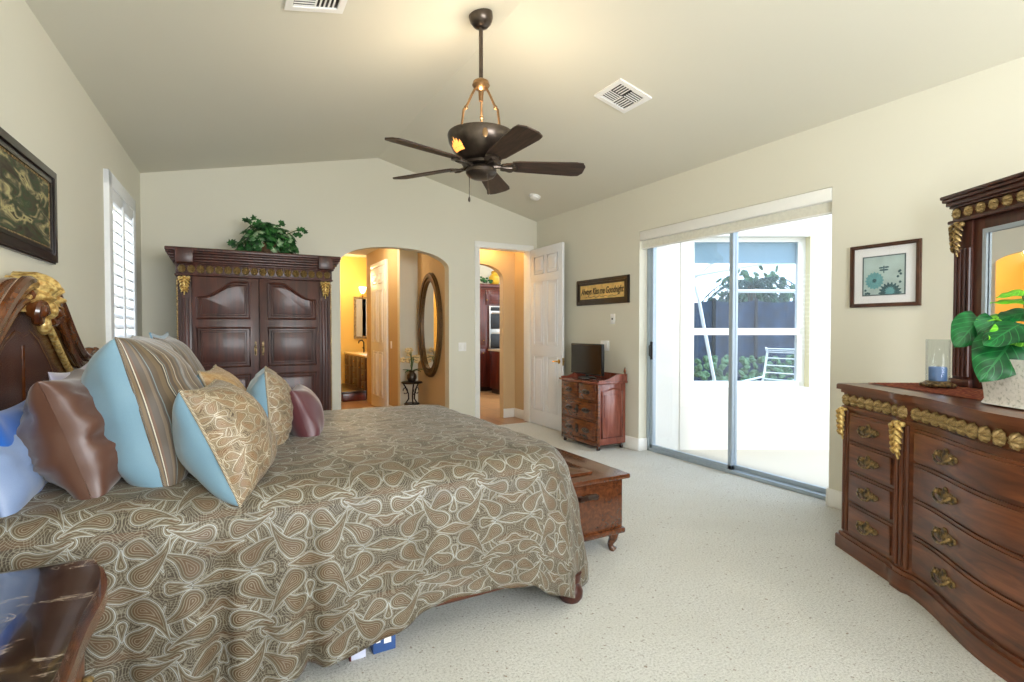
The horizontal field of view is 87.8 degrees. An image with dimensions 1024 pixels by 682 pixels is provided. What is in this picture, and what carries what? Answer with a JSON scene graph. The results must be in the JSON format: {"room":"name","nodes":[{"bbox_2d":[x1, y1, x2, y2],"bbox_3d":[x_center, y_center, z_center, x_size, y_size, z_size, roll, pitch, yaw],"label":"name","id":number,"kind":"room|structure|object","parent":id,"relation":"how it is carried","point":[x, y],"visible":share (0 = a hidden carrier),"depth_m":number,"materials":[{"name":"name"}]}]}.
{"room":"bedroom","nodes":[
{"label":"bedroom","id":0,"kind":"room"},
{"bbox_2d":[0,0,141,369],"bbox_3d":[-1.968,-0.185,1.679,0.151,3.100,8.700,-1,1,-27],"label":"wall","id":1,"kind":"structure","parent":0,"point":[44,106],"depth_m":3.19,"materials":[{"name":"paint"}]},
{"bbox_2d":[0,127,57,264],"bbox_3d":[-2.283,-0.657,2.488,0.030,0.500,0.915,-1,1,-27],"label":"framed painting","id":2,"kind":"object","parent":1,"relation":"attached to","point":[28,186],"visible":1,"depth_m":2.52,"materials":[{"name":"black wood"}]},
{"bbox_2d":[103,168,136,342],"bbox_3d":[-3.353,-0.387,4.511,0.188,1.845,1.130,-1,1,-27],"label":"window","id":3,"kind":"structure","parent":1,"relation":"in","point":[116,195],"depth_m":4.34,"materials":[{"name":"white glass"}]},
{"bbox_2d":[140,158,536,416],"bbox_3d":[-1.804,-0.538,6.691,5.186,3.595,0.150,-1,1,-29],"label":"wall","id":4,"kind":"structure","parent":0,"point":[345,207],"depth_m":6.43,"materials":[{"name":"paint"}]},
{"bbox_2d":[458,342,465,350],"bbox_3d":[-0.673,0.080,7.231,0.115,0.118,0.013,-1,1,-29],"label":"switch plate","id":5,"kind":"object","parent":4,"relation":"attached to","point":[461,346],"visible":1,"depth_m":7.23,"materials":[{"name":"white plastic"}]},
{"bbox_2d":[474,241,533,421],"bbox_3d":[-0.138,-0.094,7.609,0.938,2.570,0.188,-1,1,-29],"label":"trim","id":6,"kind":"structure","parent":4,"relation":"attached to","point":[526,249],"depth_m":7.68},
{"bbox_2d":[531,242,564,430],"bbox_3d":[0.479,-0.059,7.353,0.140,2.490,0.833,-1,1,-28],"label":"door","id":7,"kind":"structure","parent":4,"relation":"in","point":[547,262],"depth_m":7.29,"materials":[{"name":"white paint"}]},
{"bbox_2d":[340,256,366,382],"bbox_3d":[-3.675,-0.478,12.092,3.200,3.250,0.150,-1,1,-29],"label":"wall","id":8,"kind":"structure","parent":0,"point":[352,269],"depth_m":12.01,"materials":[{"name":"yellow paint"}]},
{"bbox_2d":[354,297,366,338],"bbox_3d":[-3.360,-0.530,12.161,0.500,0.950,0.030,-1,1,-29],"label":"bathroom mirror","id":9,"kind":"object","parent":8,"relation":"attached to","point":[360,304],"visible":0.63,"depth_m":12.11,"materials":[{"name":"beige mirror"}]},
{"bbox_2d":[359,287,365,297],"bbox_3d":[-3.385,-1.088,12.049,0.170,0.270,0.187,-1,1,-29],"label":"wall sconce","id":10,"kind":"object","parent":8,"relation":"attached to","point":[362,289],"visible":1,"depth_m":12.00,"materials":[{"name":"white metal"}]},
{"bbox_2d":[344,254,365,257],"bbox_3d":[-3.134,-1.932,11.075,3.200,0.100,2.300,-1,1,-29],"label":"ceiling","id":11,"kind":"structure","parent":0,"point":[348,255],"depth_m":11.81,"materials":[{"name":"paint"}]},
{"bbox_2d":[348,248,378,254],"bbox_3d":[-2.396,-1.624,8.302,1.820,0.100,3.283,-1,1,-29],"label":"ceiling","id":12,"kind":"structure","parent":0,"point":[364,251],"depth_m":9.63,"materials":[{"name":"paint"}]},
{"bbox_2d":[366,248,397,405],"bbox_3d":[-2.192,-0.191,9.125,0.120,2.800,1.969,-1,1,-29],"label":"wall","id":13,"kind":"structure","parent":0,"point":[380,254],"depth_m":8.59,"materials":[{"name":"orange paint"}]},
{"bbox_2d":[371,265,384,406],"bbox_3d":[-2.278,-0.056,9.108,0.058,2.410,0.840,-1,1,-29],"label":"door","id":14,"kind":"structure","parent":13,"relation":"in","point":[377,274],"depth_m":9.05,"materials":[{"name":"white paint"}]},
{"bbox_2d":[370,259,388,406],"bbox_3d":[-2.275,-0.092,9.109,0.040,2.503,1.006,-1,1,-29],"label":"trim","id":15,"kind":"structure","parent":13,"relation":"attached to","point":[385,261],"depth_m":8.69,"materials":[{"name":"white wood"}]},
{"bbox_2d":[397,249,417,405],"bbox_3d":[-1.562,-0.173,8.278,0.410,2.800,0.120,-1,1,-29],"label":"wall","id":16,"kind":"structure","parent":0,"point":[407,261],"depth_m":8.19,"materials":[{"name":"paint"}]},
{"bbox_2d":[418,253,444,406],"bbox_3d":[-1.142,-0.164,7.805,0.120,2.800,1.153,-1,1,-29],"label":"wall","id":17,"kind":"structure","parent":0,"point":[431,391],"depth_m":7.64,"materials":[{"name":"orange paint"}]},
{"bbox_2d":[418,273,442,376],"bbox_3d":[-1.202,-0.232,7.733,0.052,1.520,0.920,-1,1,-29],"label":"oval mirror","id":18,"kind":"object","parent":17,"relation":"attached to","point":[430,320],"visible":1,"depth_m":7.73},
{"bbox_2d":[422,281,436,367],"bbox_3d":[-1.184,-0.232,7.743,0.012,1.320,0.720,-1,1,-29],"label":"mirror glass","id":19,"kind":"object","parent":18,"relation":"attached to","point":[429,309],"depth_m":7.78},
{"bbox_2d":[341,398,526,424],"bbox_3d":[-2.862,1.190,10.541,3.900,0.118,7.813,-1,1,-29],"label":"floor tile","id":20,"kind":"structure","parent":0,"point":[489,410],"depth_m":9.03,"materials":[{"name":"beige tile"}]},
{"bbox_2d":[341,383,365,401],"bbox_3d":[-3.379,1.030,10.774,0.460,0.190,1.640,-1,1,-29],"label":"step","id":21,"kind":"structure","parent":20,"relation":"on","point":[349,392],"depth_m":10.12,"materials":[{"name":"brown wood"}]},
{"bbox_2d":[344,351,366,398],"bbox_3d":[-3.047,0.686,11.155,0.563,0.860,2.000,-1,1,-29],"label":"bathroom vanity","id":22,"kind":"object","parent":20,"relation":"on","point":[355,362],"visible":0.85,"depth_m":10.88,"materials":[{"name":"brown wood"}]},
{"bbox_2d":[344,351,366,357],"bbox_3d":[-3.041,0.277,11.150,0.550,0.040,2.000,-1,1,-29],"label":"countertop","id":23,"kind":"structure","parent":22,"relation":"on","point":[360,353],"depth_m":11.03,"materials":[{"name":"beige stone"}]},
{"bbox_2d":[358,340,364,352],"bbox_3d":[-3.233,0.108,11.494,0.104,0.283,0.186,0,1,17],"label":"faucet","id":24,"kind":"object","parent":23,"relation":"on","point":[363,347],"visible":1,"depth_m":11.47,"materials":[{"name":"metal"}]},
{"bbox_2d":[401,381,422,404],"bbox_3d":[-1.492,0.897,7.935,0.320,0.586,0.328,-1,1,-29],"label":"plant stand","id":25,"kind":"object","parent":20,"relation":"on","point":[402,382],"visible":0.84,"depth_m":7.90,"materials":[{"name":"metal"}]},
{"bbox_2d":[400,348,422,381],"bbox_3d":[-1.488,0.350,7.937,0.312,0.508,0.292,0,1,19],"label":"orchid arrangement","id":26,"kind":"object","parent":25,"relation":"on","point":[411,376],"visible":1,"depth_m":7.92,"materials":[{"name":"beige plant"}]},
{"bbox_2d":[401,381,422,383],"bbox_3d":[-1.494,0.617,7.933,0.320,0.025,0.320,-1,1,-29],"label":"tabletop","id":27,"kind":"object","parent":25,"relation":"on","point":[403,382],"depth_m":7.82,"materials":[{"name":"metal"}]},
{"bbox_2d":[404,402,419,404],"bbox_3d":[-1.494,0.934,7.939,0.230,0.020,0.230,-1,1,-29],"label":"shelf","id":28,"kind":"object","parent":25,"relation":"attached to","point":[406,403],"depth_m":7.88,"materials":[{"name":"metal"}]},
{"bbox_2d":[480,265,499,283],"bbox_3d":[-0.078,-0.593,12.809,5.800,3.450,0.150,-1,1,-29],"label":"wall","id":29,"kind":"structure","parent":0,"point":[485,271],"depth_m":12.41,"materials":[{"name":"paint"}]},
{"bbox_2d":[480,249,514,417],"bbox_3d":[-0.445,-0.193,8.035,1.285,2.850,0.120,-1,1,-29],"label":"wall","id":30,"kind":"structure","parent":0,"point":[502,263],"depth_m":8.18,"materials":[{"name":"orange paint"}]},
{"bbox_2d":[515,252,523,409],"bbox_3d":[0.156,-0.171,8.153,0.120,2.800,0.493,-1,1,-29],"label":"wall","id":31,"kind":"structure","parent":0,"point":[519,257],"depth_m":8.10,"materials":[{"name":"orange paint"}]},
{"bbox_2d":[503,408,523,419],"bbox_3d":[0.042,1.112,8.054,0.200,0.140,0.363,-1,1,-29],"label":"baseboard","id":32,"kind":"structure","parent":31,"relation":"attached to","point":[509,412],"depth_m":8.18,"materials":[{"name":"white wood"}]},
{"bbox_2d":[25,0,1023,221],"bbox_3d":[0.175,-1.950,2.889,5.626,0.792,8.767,-1,1,-29],"label":"ceiling","id":33,"kind":"structure","parent":0,"point":[180,85],"depth_m":3.79,"materials":[{"name":"paint"}]},
{"bbox_2d":[284,0,347,13],"bbox_3d":[-1.081,-1.930,2.972,0.325,0.082,0.330,-1,1,-29],"label":"ceiling vent","id":34,"kind":"object","parent":33,"relation":"in","point":[323,6],"visible":1,"depth_m":3.07,"materials":[{"name":"white plastic"}]},
{"bbox_2d":[385,8,584,201],"bbox_3d":[-0.183,-1.557,3.508,1.422,1.275,1.361,-1,1,-29],"label":"ceiling fan","id":35,"kind":"object","parent":33,"relation":"hanging from","point":[480,148],"visible":1,"depth_m":3.47,"materials":[{"name":"brown metal"}]},
{"bbox_2d":[529,194,540,200],"bbox_3d":[0.292,-1.832,6.785,0.148,0.070,0.149,-1,1,-35],"label":"smoke detector","id":36,"kind":"object","parent":33,"relation":"attached to","point":[535,197],"visible":1,"depth_m":6.74,"materials":[{"name":"white plastic"}]},
{"bbox_2d":[594,78,651,112],"bbox_3d":[0.885,-1.960,4.267,0.323,0.090,0.330,-1,1,-29],"label":"ceiling vent","id":37,"kind":"object","parent":33,"relation":"in","point":[621,95],"visible":1,"depth_m":4.26,"materials":[{"name":"white plastic"}]},
{"bbox_2d":[293,391,1006,681],"bbox_3d":[4.398,1.298,7.291,17.300,0.200,20.500,-1,1,-29],"label":"floor","id":38,"kind":"structure","parent":0,"point":[712,575],"depth_m":2.55,"materials":[{"name":"carpet"}]},
{"bbox_2d":[0,557,107,681],"bbox_3d":[-1.189,0.971,1.022,0.604,0.716,0.850,-1,1,-29],"label":"nightstand","id":39,"kind":"object","parent":38,"relation":"on","point":[50,614],"visible":1,"depth_m":1.19,"materials":[{"name":"red wood"}]},
{"bbox_2d":[164,246,340,410],"bbox_3d":[-2.708,0.164,5.665,1.594,2.135,0.730,-1,1,-29],"label":"armoire","id":40,"kind":"object","parent":38,"relation":"on","point":[239,312],"visible":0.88,"depth_m":5.39,"materials":[{"name":"brown wood"}]},
{"bbox_2d":[227,215,307,253],"bbox_3d":[-2.621,-1.120,5.717,0.802,0.442,0.425,-1,1,-29],"label":"ivy plant","id":41,"kind":"object","parent":40,"relation":"on","point":[275,242],"visible":0.97,"depth_m":5.60,"materials":[{"name":"green plant"}]},
{"bbox_2d":[261,243,280,252],"bbox_3d":[-2.618,-0.970,5.707,0.260,0.130,0.260,-1,1,-29],"label":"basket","id":42,"kind":"object","parent":40,"relation":"on","point":[276,249],"depth_m":5.60,"materials":[{"name":"wicker"}]},
{"bbox_2d":[0,271,582,606],"bbox_3d":[-1.175,0.484,2.925,2.430,1.609,2.529,-1,1,-29],"label":"bed","id":43,"kind":"object","parent":38,"relation":"on","point":[39,336],"visible":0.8,"depth_m":2.37,"materials":[{"name":"brown wood"}]},
{"bbox_2d":[0,404,588,681],"bbox_3d":[-1.067,0.858,2.990,2.352,0.759,2.159,-1,1,-29],"label":"bedspread","id":44,"kind":"object","parent":43,"relation":"on","point":[355,530],"visible":0.81,"depth_m":2.03,"materials":[{"name":"brown fabric"}]},
{"bbox_2d":[0,400,45,493],"bbox_3d":[-1.831,0.401,2.015,0.170,0.349,0.744,-1,1,-30],"label":"bed pillow","id":45,"kind":"object","parent":44,"relation":"on","point":[10,418],"visible":0.16,"depth_m":1.81,"materials":[{"name":"fabric"}]},
{"bbox_2d":[0,434,47,516],"bbox_3d":[-1.777,0.429,1.886,0.240,0.315,0.572,0,1,-22],"label":"bed pillow","id":46,"kind":"object","parent":44,"relation":"on","point":[19,483],"visible":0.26,"depth_m":1.74,"materials":[{"name":"fabric"}]},
{"bbox_2d":[48,363,87,380],"bbox_3d":[-1.891,0.334,2.369,0.174,0.446,0.723,-1,1,-30],"label":"pillow","id":47,"kind":"object","parent":44,"relation":"on","point":[52,376],"visible":0.07,"depth_m":2.09,"materials":[{"name":"white fabric"}]},
{"bbox_2d":[16,369,120,499],"bbox_3d":[-1.655,0.345,2.066,0.365,0.439,0.661,-1,1,-31],"label":"sham","id":48,"kind":"object","parent":44,"relation":"on","point":[61,427],"visible":0.61,"depth_m":1.81,"materials":[{"name":"brown fabric"}]},
{"bbox_2d":[81,335,202,487],"bbox_3d":[-1.481,0.273,2.160,0.424,0.587,0.620,-1,1,-23],"label":"euro sham","id":49,"kind":"object","parent":44,"relation":"on","point":[134,382],"visible":0.8,"depth_m":1.92,"materials":[{"name":"fabric"}]},
{"bbox_2d":[149,332,204,375],"bbox_3d":[-1.773,0.264,2.820,0.333,0.623,0.658,0,1,-17],"label":"euro sham","id":50,"kind":"object","parent":44,"relation":"on","point":[182,349],"visible":0.23,"depth_m":2.73,"materials":[{"name":"beige fabric"}]},
{"bbox_2d":[197,365,245,390],"bbox_3d":[-1.366,0.330,2.542,0.266,0.412,0.458,0,1,-16],"label":"paisley pillow","id":51,"kind":"object","parent":44,"relation":"on","point":[205,377],"visible":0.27,"depth_m":2.44,"materials":[{"name":"beige fabric"}]},
{"bbox_2d":[172,379,276,507],"bbox_3d":[-1.126,0.379,2.095,0.340,0.428,0.448,0,1,-15],"label":"paisley pillow","id":52,"kind":"object","parent":44,"relation":"on","point":[223,436],"visible":1,"depth_m":1.92,"materials":[{"name":"beige fabric"}]},
{"bbox_2d":[246,366,292,444],"bbox_3d":[-1.236,0.346,2.706,0.235,0.415,0.407,0,1,-20],"label":"pillow","id":53,"kind":"object","parent":44,"relation":"on","point":[268,388],"visible":0.62,"depth_m":2.56,"materials":[{"name":"beige fabric"}]},
{"bbox_2d":[289,384,323,436],"bbox_3d":[-1.119,0.393,2.864,0.205,0.295,0.341,0,1,-16],"label":"accent pillow","id":54,"kind":"object","parent":44,"relation":"on","point":[308,414],"visible":0.71,"depth_m":2.73,"materials":[{"name":"fabric"}]},
{"bbox_2d":[348,649,365,661],"bbox_3d":[-0.684,1.264,2.275,0.066,0.078,0.220,-1,1,-29],"label":"storage box","id":55,"kind":"object","parent":38,"relation":"on","point":[361,654],"visible":0.19,"depth_m":2.18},
{"bbox_2d":[370,635,395,653],"bbox_3d":[-0.587,1.264,2.328,0.095,0.075,0.221,-1,1,-29],"label":"storage box","id":56,"kind":"object","parent":38,"relation":"on","point":[389,643],"visible":0.29,"depth_m":2.23,"materials":[{"name":"blue plastic"}]},
{"bbox_2d":[480,283,499,390],"bbox_3d":[-0.790,-0.079,11.883,1.410,2.360,0.688,-1,1,-29],"label":"tall cabinet","id":57,"kind":"object","parent":38,"relation":"on","point":[489,293],"visible":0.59,"depth_m":11.65,"materials":[{"name":"brown wood"}]},
{"bbox_2d":[480,276,492,282],"bbox_3d":[-0.809,-1.339,11.646,0.845,0.179,0.184,-1,1,-29],"label":"trailing greenery","id":58,"kind":"object","parent":57,"relation":"on","point":[483,279],"visible":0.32,"depth_m":11.73,"materials":[{"name":"green plant"}]},
{"bbox_2d":[488,306,499,348],"bbox_3d":[-0.318,-0.286,11.737,0.400,0.980,0.105,-1,1,-29],"label":"double oven","id":59,"kind":"object","parent":57,"relation":"attached to","point":[493,311],"visible":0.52,"depth_m":11.69,"materials":[{"name":"silver metal"}]},
{"bbox_2d":[489,271,499,283],"bbox_3d":[-0.395,-1.432,12.019,0.260,0.340,0.260,-1,1,-29],"label":"jar","id":60,"kind":"object","parent":57,"relation":"on","point":[494,276],"visible":0.63,"depth_m":11.93,"materials":[{"name":"ceramic"}]},
{"bbox_2d":[488,349,499,393],"bbox_3d":[-0.070,0.642,11.356,0.690,0.940,0.610,-1,1,-29],"label":"base cabinet","id":61,"kind":"object","parent":38,"relation":"on","point":[494,353],"visible":0.13,"depth_m":11.24,"materials":[{"name":"brown wood"}]},
{"bbox_2d":[554,447,629,551],"bbox_3d":[0.133,1.040,3.740,0.540,0.500,1.520,-1,1,-29],"label":"cedar chest","id":62,"kind":"object","parent":38,"relation":"on","point":[599,493],"visible":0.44,"depth_m":3.17,"materials":[{"name":"brown wood"}]},
{"bbox_2d":[566,461,591,476],"bbox_3d":[0.291,0.790,3.291,0.260,0.018,0.340,-1,1,-29],"label":"board","id":63,"kind":"object","parent":62,"relation":"on","point":[574,470],"visible":0.29,"depth_m":3.22,"materials":[{"name":"brown wood"}]},
{"bbox_2d":[559,368,627,450],"bbox_3d":[0.934,0.754,6.276,0.460,0.930,0.765,-1,1,-29],"label":"chest","id":64,"kind":"object","parent":38,"relation":"on","point":[593,410],"visible":0.99,"depth_m":6.02,"materials":[{"name":"cherry wood"},{"name":"dark metal"}]},
{"bbox_2d":[571,343,603,378],"bbox_3d":[0.905,0.238,6.401,0.184,0.415,0.620,-1,1,-29],"label":"monitor","id":65,"kind":"object","parent":64,"relation":"on","point":[588,359],"visible":0.91,"depth_m":6.36,"materials":[{"name":"black plastic"}]},
{"bbox_2d":[694,354,793,380],"bbox_3d":[5.719,0.722,11.418,4.302,0.882,0.433,0,1,0],"label":"hedge","id":66,"kind":"object","parent":38,"relation":"on","point":[745,362],"visible":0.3,"depth_m":11.34,"materials":[{"name":"green plant"}]},
{"bbox_2d":[694,298,794,380],"bbox_3d":[4.550,0.079,12.003,5.760,2.100,0.080,0,1,0],"label":"fence","id":67,"kind":"object","parent":38,"relation":"on","point":[751,314],"visible":0.19,"depth_m":12.01,"materials":[{"name":"blue"}]},
{"bbox_2d":[694,264,794,380],"bbox_3d":[5.089,-0.302,10.596,4.223,2.934,0.270,0,1,0],"label":"cage","id":68,"kind":"object","parent":38,"relation":"on","point":[701,272],"visible":0.19,"depth_m":10.57,"materials":[{"name":"white metal"}]},
{"bbox_2d":[701,276,794,302],"bbox_3d":[6.701,-0.332,14.685,3.265,2.820,3.008,1,2,39],"label":"palm tree","id":69,"kind":"object","parent":38,"relation":"on","point":[765,280],"visible":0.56,"depth_m":14.44,"materials":[{"name":"green plant"}]},
{"bbox_2d":[707,265,794,302],"bbox_3d":[7.454,-0.683,16.482,2.781,3.446,2.692,-1,1,-29],"label":"tree","id":70,"kind":"object","parent":38,"relation":"on","point":[744,273],"visible":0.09,"depth_m":16.12,"materials":[{"name":"green plant"}]},
{"bbox_2d":[743,347,793,380],"bbox_3d":[3.900,0.660,8.032,0.809,1.112,0.576,-1,1,-35],"label":"patio chair","id":71,"kind":"object","parent":38,"relation":"on","point":[766,348],"visible":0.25,"depth_m":8.28,"materials":[{"name":"white metal"}]},
{"bbox_2d":[835,383,1023,681],"bbox_3d":[2.272,0.797,2.064,0.750,1.020,2.520,0,1,1],"label":"dresser","id":72,"kind":"object","parent":38,"relation":"on","point":[933,483],"visible":1,"depth_m":2.43,"materials":[{"name":"red wood"}]},
{"bbox_2d":[874,382,983,399],"bbox_3d":[2.361,0.282,2.122,0.389,0.006,2.324,0,1,1],"label":"table runner","id":73,"kind":"object","parent":72,"relation":"on","point":[972,393],"visible":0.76,"depth_m":2.87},
{"bbox_2d":[919,344,956,387],"bbox_3d":[2.408,0.125,3.008,0.169,0.268,0.176,0,1,1],"label":"candle holder","id":74,"kind":"object","parent":73,"relation":"on","point":[938,384],"visible":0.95,"depth_m":2.96,"materials":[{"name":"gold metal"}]},
{"bbox_2d":[928,366,946,380],"bbox_3d":[2.408,0.180,3.009,0.084,0.088,0.084,0,1,1],"label":"pillar candle","id":75,"kind":"object","parent":74,"relation":"in","point":[935,373],"visible":1,"depth_m":2.98,"materials":[{"name":"blue wax"}]},
{"bbox_2d":[951,289,1023,408],"bbox_3d":[2.175,0.014,2.110,0.478,0.527,0.602,0,1,1],"label":"plant","id":76,"kind":"object","parent":73,"relation":"on","point":[996,340],"visible":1,"depth_m":2.24,"materials":[{"name":"green plant"}]},
{"bbox_2d":[940,171,1023,388],"bbox_3d":[2.591,-0.275,2.035,0.102,1.125,2.354,0,1,1],"label":"dresser mirror","id":77,"kind":"object","parent":72,"relation":"on","point":[986,230],"visible":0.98,"depth_m":2.95,"materials":[{"name":"brown wood"}]},
{"bbox_2d":[987,225,1023,323],"bbox_3d":[2.615,-0.190,2.036,0.004,0.815,1.850,0,1,1],"label":"mirror glass","id":78,"kind":"object","parent":77,"relation":"attached to","point":[1005,243],"depth_m":2.84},
{"bbox_2d":[655,243,680,449],"bbox_3d":[1.720,-0.379,6.157,0.521,3.400,0.224,0,1,-15],"label":"wall","id":79,"kind":"structure","parent":0,"point":[668,258],"depth_m":6.07,"materials":[{"name":"paint"}]},
{"bbox_2d":[638,438,646,450],"bbox_3d":[1.464,1.156,5.948,0.146,0.140,0.016,-1,1,-29],"label":"baseboard","id":80,"kind":"structure","parent":79,"relation":"attached to","point":[642,442],"depth_m":5.93,"materials":[{"name":"white wood"}]},
{"bbox_2d":[679,214,831,449],"bbox_3d":[4.065,-0.380,6.213,4.270,3.400,0.240,0,1,0],"label":"wall","id":81,"kind":"structure","parent":0,"point":[768,417],"depth_m":6.12,"materials":[{"name":"paint"}]},
{"bbox_2d":[692,238,805,385],"bbox_3d":[2.745,-0.336,6.232,1.350,1.730,0.075,0,1,0],"label":"window","id":82,"kind":"structure","parent":81,"relation":"in","point":[705,250],"depth_m":6.21,"materials":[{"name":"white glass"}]},
{"bbox_2d":[694,243,795,263],"bbox_3d":[2.723,-1.056,6.249,1.305,0.290,0.010,0,1,0],"label":"rolled shade","id":83,"kind":"object","parent":82,"relation":"attached to","point":[704,253],"depth_m":6.24,"materials":[{"name":"fabric"}]},
{"bbox_2d":[804,236,810,386],"bbox_3d":[3.416,-0.334,6.174,0.008,1.730,0.160,0,1,0],"label":"trim","id":84,"kind":"structure","parent":81,"relation":"attached to","point":[808,239],"depth_m":6.14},
{"bbox_2d":[537,57,1023,490],"bbox_3d":[2.417,-0.216,4.241,0.170,3.055,8.517,-1,1,-29],"label":"wall","id":85,"kind":"structure","parent":0,"point":[888,167],"depth_m":3.90,"materials":[{"name":"paint"}]},
{"bbox_2d":[576,274,629,305],"bbox_3d":[1.083,-0.604,6.457,0.030,0.318,0.998,-1,1,-29],"label":"framed sign","id":86,"kind":"object","parent":85,"relation":"attached to","point":[615,289],"visible":1,"depth_m":6.40,"materials":[{"name":"brown paint"}]},
{"bbox_2d":[601,341,608,350],"bbox_3d":[1.118,0.056,6.423,0.013,0.120,0.160,-1,1,-29],"label":"switch plate","id":87,"kind":"object","parent":85,"relation":"attached to","point":[606,343],"visible":0.74,"depth_m":6.39,"materials":[{"name":"white plastic"}]},
{"bbox_2d":[610,314,614,323],"bbox_3d":[1.185,-0.262,6.287,0.021,0.120,0.080,-1,1,-29],"label":"cable plate","id":88,"kind":"object","parent":85,"relation":"attached to","point":[612,316],"visible":1,"depth_m":6.29,"materials":[{"name":"white plastic"}]},
{"bbox_2d":[615,435,637,450],"bbox_3d":[0.881,1.136,6.875,0.016,0.140,2.172,-1,1,-29],"label":"baseboard","id":89,"kind":"structure","parent":85,"relation":"attached to","point":[630,442],"depth_m":6.02,"materials":[{"name":"white wood"}]},
{"bbox_2d":[646,232,825,499],"bbox_3d":[2.043,0.027,5.045,0.137,2.435,2.107,-1,1,-29],"label":"door","id":90,"kind":"structure","parent":85,"relation":"in","point":[801,487],"depth_m":5.02,"materials":[{"name":"grey metal"}]},
{"bbox_2d":[640,187,831,249],"bbox_3d":[1.947,-1.088,4.971,0.083,0.198,2.102,-1,1,-29],"label":"window valance","id":91,"kind":"object","parent":85,"relation":"attached to","point":[818,203],"visible":0.84,"depth_m":4.71,"materials":[{"name":"beige fabric"}]},
{"bbox_2d":[826,487,828,505],"bbox_3d":[2.472,1.194,4.111,0.146,0.140,0.014,-1,1,-29],"label":"jamb","id":92,"kind":"object","parent":85,"relation":"attached to","point":[827,487],"visible":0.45,"depth_m":4.07,"materials":[{"name":"beige paint"}]},
{"bbox_2d":[827,488,841,509],"bbox_3d":[3.401,1.232,2.284,0.016,0.140,4.085,-1,1,-29],"label":"baseboard","id":93,"kind":"structure","parent":85,"relation":"attached to","point":[834,496],"depth_m":4.02,"materials":[{"name":"beige wood"}]},
{"bbox_2d":[849,238,922,307],"bbox_3d":[2.592,-0.461,3.708,0.030,0.443,0.447,-1,1,-29],"label":"framed print","id":94,"kind":"object","parent":85,"relation":"attached to","point":[882,274],"visible":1,"depth_m":3.69,"materials":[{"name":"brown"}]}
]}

